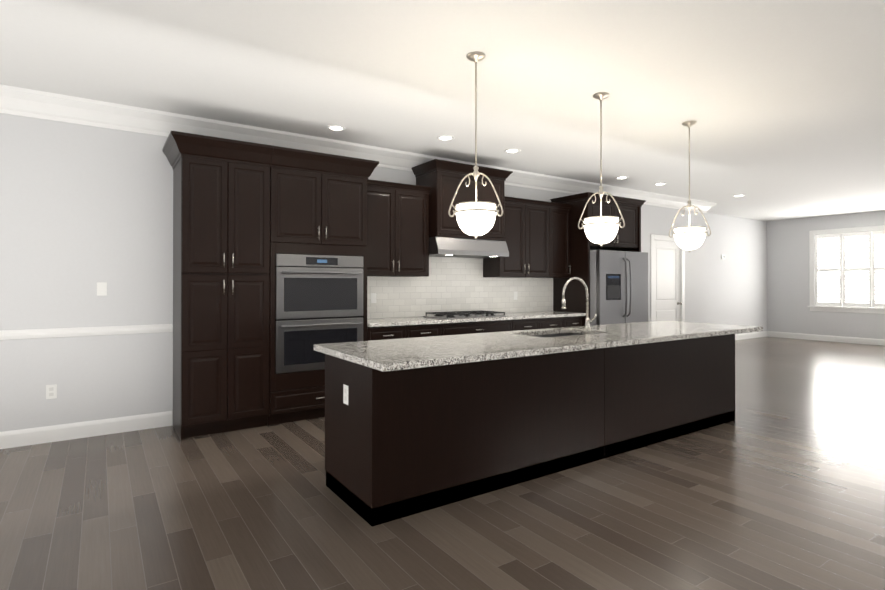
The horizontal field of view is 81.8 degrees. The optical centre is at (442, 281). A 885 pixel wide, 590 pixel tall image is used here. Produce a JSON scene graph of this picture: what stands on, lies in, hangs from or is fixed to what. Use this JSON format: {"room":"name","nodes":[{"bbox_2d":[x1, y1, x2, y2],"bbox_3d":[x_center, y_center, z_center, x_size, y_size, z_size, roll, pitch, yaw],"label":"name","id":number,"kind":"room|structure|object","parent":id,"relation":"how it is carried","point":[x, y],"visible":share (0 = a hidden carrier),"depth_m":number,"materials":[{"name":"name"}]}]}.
{"room":"kitchen","nodes":[
{"label":"kitchen","id":0,"kind":"room"},
{"bbox_2d":[0,113,705,431],"bbox_3d":[-0.675,-0.087,6.471,13.500,2.890,0.710,0,0,-34],"label":"wall","id":1,"kind":"structure","parent":0,"point":[84,209],"depth_m":4.44,"materials":[{"name":"grey paint"}]},
{"bbox_2d":[46,384,56,398],"bbox_3d":[-3.280,0.928,4.283,0.074,0.116,0.007,0,0,-34],"label":"wall outlet","id":2,"kind":"object","parent":1,"relation":"attached to","point":[51,391],"visible":1,"depth_m":4.28,"materials":[{"name":"white plastic"}]},
{"bbox_2d":[0,324,172,339],"bbox_3d":[-4.300,0.432,3.591,4.272,0.075,0.022,0,0,-34],"label":"trim","id":3,"kind":"structure","parent":1,"relation":"attached to","point":[61,332],"depth_m":4.40,"materials":[{"name":"white paint"}]},
{"bbox_2d":[97,282,106,295],"bbox_3d":[-2.989,0.069,4.481,0.074,0.116,0.008,0,0,-34],"label":"light switch","id":4,"kind":"object","parent":1,"relation":"attached to","point":[101,288],"visible":1,"depth_m":4.48,"materials":[{"name":"white plastic"}]},
{"bbox_2d":[0,84,716,212],"bbox_3d":[-0.377,-1.438,6.163,13.645,0.189,0.145,0,0,-34],"label":"crown molding","id":5,"kind":"structure","parent":1,"relation":"attached to","point":[19,101],"depth_m":5.03,"materials":[{"name":"white paint"}]},
{"bbox_2d":[367,179,430,276],"bbox_3d":[-0.617,-0.575,5.847,0.911,1.040,0.386,0,0,-34],"label":"upper cabinet","id":6,"kind":"object","parent":1,"relation":"attached to","point":[397,229],"visible":0.85,"depth_m":5.74,"materials":[{"name":"brown wood"}]},
{"bbox_2d":[0,331,884,448],"bbox_3d":[2.991,1.282,4.712,17.630,0.135,7.710,0,0,-34],"label":"baseboard","id":7,"kind":"structure","parent":1,"relation":"attached to","point":[37,435],"depth_m":4.50,"materials":[{"name":"white paint"}]},
{"bbox_2d":[367,257,552,318],"bbox_3d":[0.273,0.067,6.666,3.304,0.741,0.014,0,0,-34],"label":"backsplash","id":8,"kind":"structure","parent":1,"relation":"attached to","point":[449,284],"depth_m":6.58,"materials":[{"name":"tile"}]},
{"bbox_2d":[411,159,512,257],"bbox_3d":[0.250,-0.843,6.335,1.164,1.079,0.546,0,0,-34],"label":"range hood","id":9,"kind":"object","parent":1,"relation":"attached to","point":[448,236],"visible":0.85,"depth_m":6.06,"materials":[{"name":"brown wood"}]},
{"bbox_2d":[483,200,550,277],"bbox_3d":[1.012,-0.540,6.966,0.901,0.980,0.346,0,0,-34],"label":"upper cabinet","id":10,"kind":"object","parent":1,"relation":"attached to","point":[537,236],"depth_m":6.83,"materials":[{"name":"brown wood"}]},
{"bbox_2d":[551,204,570,277],"bbox_3d":[1.560,-0.538,7.334,0.419,0.980,0.346,0,0,-34],"label":"upper cabinet","id":11,"kind":"object","parent":1,"relation":"attached to","point":[560,217],"depth_m":7.20,"materials":[{"name":"brown wood"}]},
{"bbox_2d":[554,192,637,251],"bbox_3d":[2.317,-0.857,7.670,1.120,0.720,0.636,0,0,-34],"label":"upper cabinet","id":12,"kind":"object","parent":1,"relation":"attached to","point":[626,238],"depth_m":7.33,"materials":[{"name":"brown wood"}]},
{"bbox_2d":[650,234,684,321],"bbox_3d":[4.043,0.276,9.274,1.040,2.190,0.138,0,0,-34],"label":"door frame","id":13,"kind":"structure","parent":1,"relation":"attached to","point":[653,237],"depth_m":9.20,"materials":[{"name":"white paint"}]},
{"bbox_2d":[654,240,681,320],"bbox_3d":[4.066,0.320,9.238,0.852,2.090,0.114,0,0,-34],"label":"door","id":14,"kind":"structure","parent":1,"relation":"in","point":[667,303],"depth_m":9.27,"materials":[{"name":"white paint"}]},
{"bbox_2d":[0,336,884,589],"bbox_3d":[3.041,1.380,4.745,17.750,0.060,7.950,0,0,-34],"label":"floor","id":15,"kind":"structure","parent":0,"point":[778,483],"depth_m":2.95,"materials":[{"name":"brown wood"}]},
{"bbox_2d":[162,131,272,440],"bbox_3d":[-2.071,0.060,4.686,0.824,2.580,0.686,0,0,-34],"label":"pantry cabinet","id":16,"kind":"object","parent":15,"relation":"on","point":[221,284],"visible":1,"depth_m":4.49,"materials":[{"name":"brown wood"}]},
{"bbox_2d":[267,146,378,424],"bbox_3d":[-1.283,0.062,5.216,1.069,2.580,0.686,0,0,-34],"label":"tall cabinet","id":17,"kind":"object","parent":15,"relation":"on","point":[318,203],"visible":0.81,"depth_m":4.92,"materials":[{"name":"brown wood"}]},
{"bbox_2d":[275,254,362,373],"bbox_3d":[-1.321,0.306,5.190,0.879,1.113,0.644,0,0,-34],"label":"wall oven","id":18,"kind":"object","parent":17,"relation":"in","point":[318,299],"visible":0.9,"depth_m":4.92,"materials":[{"name":"silver metal"}]},
{"bbox_2d":[367,325,406,340],"bbox_3d":[-0.746,0.915,5.627,0.456,0.880,0.596,0,0,-34],"label":"base cabinet","id":19,"kind":"object","parent":15,"relation":"on","point":[400,332],"depth_m":5.38,"materials":[{"name":"brown wood"}]},
{"bbox_2d":[367,311,585,326],"bbox_3d":[0.448,0.457,6.403,3.304,0.039,0.644,0,0,-34],"label":"countertop","id":20,"kind":"structure","parent":19,"relation":"on","point":[383,322],"depth_m":5.95,"materials":[{"name":"stone"}]},
{"bbox_2d":[423,310,506,318],"bbox_3d":[0.284,0.409,6.279,0.910,0.054,0.525,0,0,-34],"label":"cooktop","id":21,"kind":"object","parent":20,"relation":"in","point":[462,314],"visible":1,"depth_m":6.15,"materials":[{"name":"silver metal"}]},
{"bbox_2d":[407,323,442,337],"bbox_3d":[-0.366,0.916,5.882,0.460,0.880,0.596,0,0,-34],"label":"base cabinet","id":22,"kind":"object","parent":15,"relation":"on","point":[424,330],"depth_m":5.64,"materials":[{"name":"brown wood"}]},
{"bbox_2d":[443,320,514,335],"bbox_3d":[0.264,0.918,6.306,1.059,0.880,0.596,0,0,-34],"label":"base cabinet","id":23,"kind":"object","parent":15,"relation":"on","point":[500,325],"depth_m":6.06,"materials":[{"name":"brown wood"}]},
{"bbox_2d":[515,318,538,330],"bbox_3d":[0.894,0.920,6.730,0.460,0.880,0.596,0,0,-34],"label":"base cabinet","id":24,"kind":"object","parent":15,"relation":"on","point":[520,324],"depth_m":6.49,"materials":[{"name":"brown wood"}]},
{"bbox_2d":[325,333,734,526],"bbox_3d":[1.025,0.908,4.174,3.896,0.879,0.724,0,0,-34],"label":"kitchen island","id":25,"kind":"object","parent":15,"relation":"on","point":[399,444],"visible":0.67,"depth_m":3.32,"materials":[{"name":"brown wood"}]},
{"bbox_2d":[313,320,762,371],"bbox_3d":[1.082,0.447,4.120,4.012,0.039,1.012,0,0,-34],"label":"island countertop","id":26,"kind":"structure","parent":25,"relation":"on","point":[399,354],"depth_m":3.53,"materials":[{"name":"stone"}]},
{"bbox_2d":[537,333,582,337],"bbox_3d":[0.975,0.580,4.245,0.816,0.223,0.436,0,0,-34],"label":"sink","id":27,"kind":"object","parent":26,"relation":"in","point":[557,335],"visible":0.06,"depth_m":4.54,"materials":[{"name":"silver metal"}]},
{"bbox_2d":[561,277,596,328],"bbox_3d":[1.203,0.196,4.488,0.354,0.465,0.135,0,0,-34],"label":"faucet","id":28,"kind":"object","parent":26,"relation":"on","point":[587,320],"visible":1,"depth_m":4.55,"materials":[{"name":"silver metal"}]},
{"bbox_2d":[539,317,566,328],"bbox_3d":[1.276,0.921,6.986,0.460,0.880,0.596,0,0,-34],"label":"base cabinet","id":29,"kind":"object","parent":15,"relation":"on","point":[557,322],"depth_m":6.75,"materials":[{"name":"brown wood"}]},
{"bbox_2d":[567,316,583,326],"bbox_3d":[1.635,0.922,7.227,0.405,0.880,0.596,0,0,-34],"label":"base cabinet","id":30,"kind":"object","parent":15,"relation":"on","point":[574,321],"depth_m":7.00,"materials":[{"name":"brown wood"}]},
{"bbox_2d":[590,250,647,324],"bbox_3d":[2.395,0.468,7.548,1.096,1.790,0.863,0,0,-34],"label":"refrigerator","id":31,"kind":"object","parent":15,"relation":"on","point":[618,287],"visible":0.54,"depth_m":7.17,"materials":[{"name":"grey metal"}]},
{"bbox_2d":[0,0,884,220],"bbox_3d":[3.041,-1.570,4.758,17.750,0.060,7.950,0,0,-34],"label":"ceiling","id":32,"kind":"structure","parent":0,"point":[781,103],"depth_m":3.89,"materials":[{"name":"white paint"}]},
{"bbox_2d":[327,125,345,130],"bbox_3d":[-1.067,-1.534,5.124,0.190,0.006,0.190,0,0,-34],"label":"recessed light","id":33,"kind":"object","parent":32,"relation":"in","point":[335,127],"visible":1,"depth_m":5.11,"materials":[{"name":"white paint"}]},
{"bbox_2d":[437,135,453,140],"bbox_3d":[0.033,-1.533,5.478,0.190,0.006,0.190,0,0,-34],"label":"recessed light","id":34,"kind":"object","parent":32,"relation":"in","point":[445,138],"visible":1,"depth_m":5.48,"materials":[{"name":"white paint"}]},
{"bbox_2d":[448,52,502,238],"bbox_3d":[0.214,-0.915,3.469,0.358,1.260,0.361,0,0,-34],"label":"pendant light","id":35,"kind":"object","parent":32,"relation":"hanging from","point":[476,218],"visible":1,"depth_m":3.42,"materials":[{"name":"white glass"}]},
{"bbox_2d":[504,149,519,152],"bbox_3d":[0.822,-1.530,6.007,0.190,0.006,0.190,0,0,-34],"label":"recessed light","id":36,"kind":"object","parent":32,"relation":"in","point":[512,150],"visible":1,"depth_m":5.99,"materials":[{"name":"white paint"}]},
{"bbox_2d":[578,92,624,246],"bbox_3d":[1.315,-0.911,4.193,0.360,1.260,0.357,0,0,-34],"label":"pendant light","id":37,"kind":"object","parent":32,"relation":"hanging from","point":[601,229],"visible":1,"depth_m":4.15,"materials":[{"name":"white glass"}]},
{"bbox_2d":[615,176,628,178],"bbox_3d":[2.649,-1.523,7.537,0.190,0.006,0.190,0,0,-34],"label":"recessed light","id":38,"kind":"object","parent":32,"relation":"in","point":[623,177],"visible":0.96,"depth_m":7.51,"materials":[{"name":"white paint"}]},
{"bbox_2d":[669,121,710,251],"bbox_3d":[2.411,-0.908,4.928,0.365,1.260,0.360,0,0,-34],"label":"pendant light","id":39,"kind":"object","parent":32,"relation":"hanging from","point":[689,237],"visible":1,"depth_m":4.88,"materials":[{"name":"white glass"}]},
{"bbox_2d":[706,213,766,333],"bbox_3d":[6.359,-0.063,11.699,4.250,2.890,0.120,0,0,-34],"label":"wall","id":40,"kind":"structure","parent":0,"point":[736,285],"depth_m":11.99,"materials":[{"name":"grey paint"}]},
{"bbox_2d":[767,210,884,338],"bbox_3d":[10.323,-0.072,9.719,0.120,2.890,7.830,0,0,-34],"label":"wall","id":41,"kind":"structure","parent":0,"point":[788,299],"depth_m":12.21,"materials":[{"name":"grey paint"}]},
{"bbox_2d":[808,225,884,313],"bbox_3d":[9.502,-0.247,10.896,0.170,1.890,2.920,0,0,-34],"label":"window","id":42,"kind":"structure","parent":41,"relation":"in","point":[842,304],"depth_m":11.47,"materials":[{"name":"white paint"}]},
{"label":"outside","id":43,"kind":"structure","parent":0,"visible":0},
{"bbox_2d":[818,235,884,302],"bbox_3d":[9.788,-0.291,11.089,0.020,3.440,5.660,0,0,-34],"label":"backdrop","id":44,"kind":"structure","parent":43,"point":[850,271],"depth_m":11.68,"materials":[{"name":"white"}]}
]}

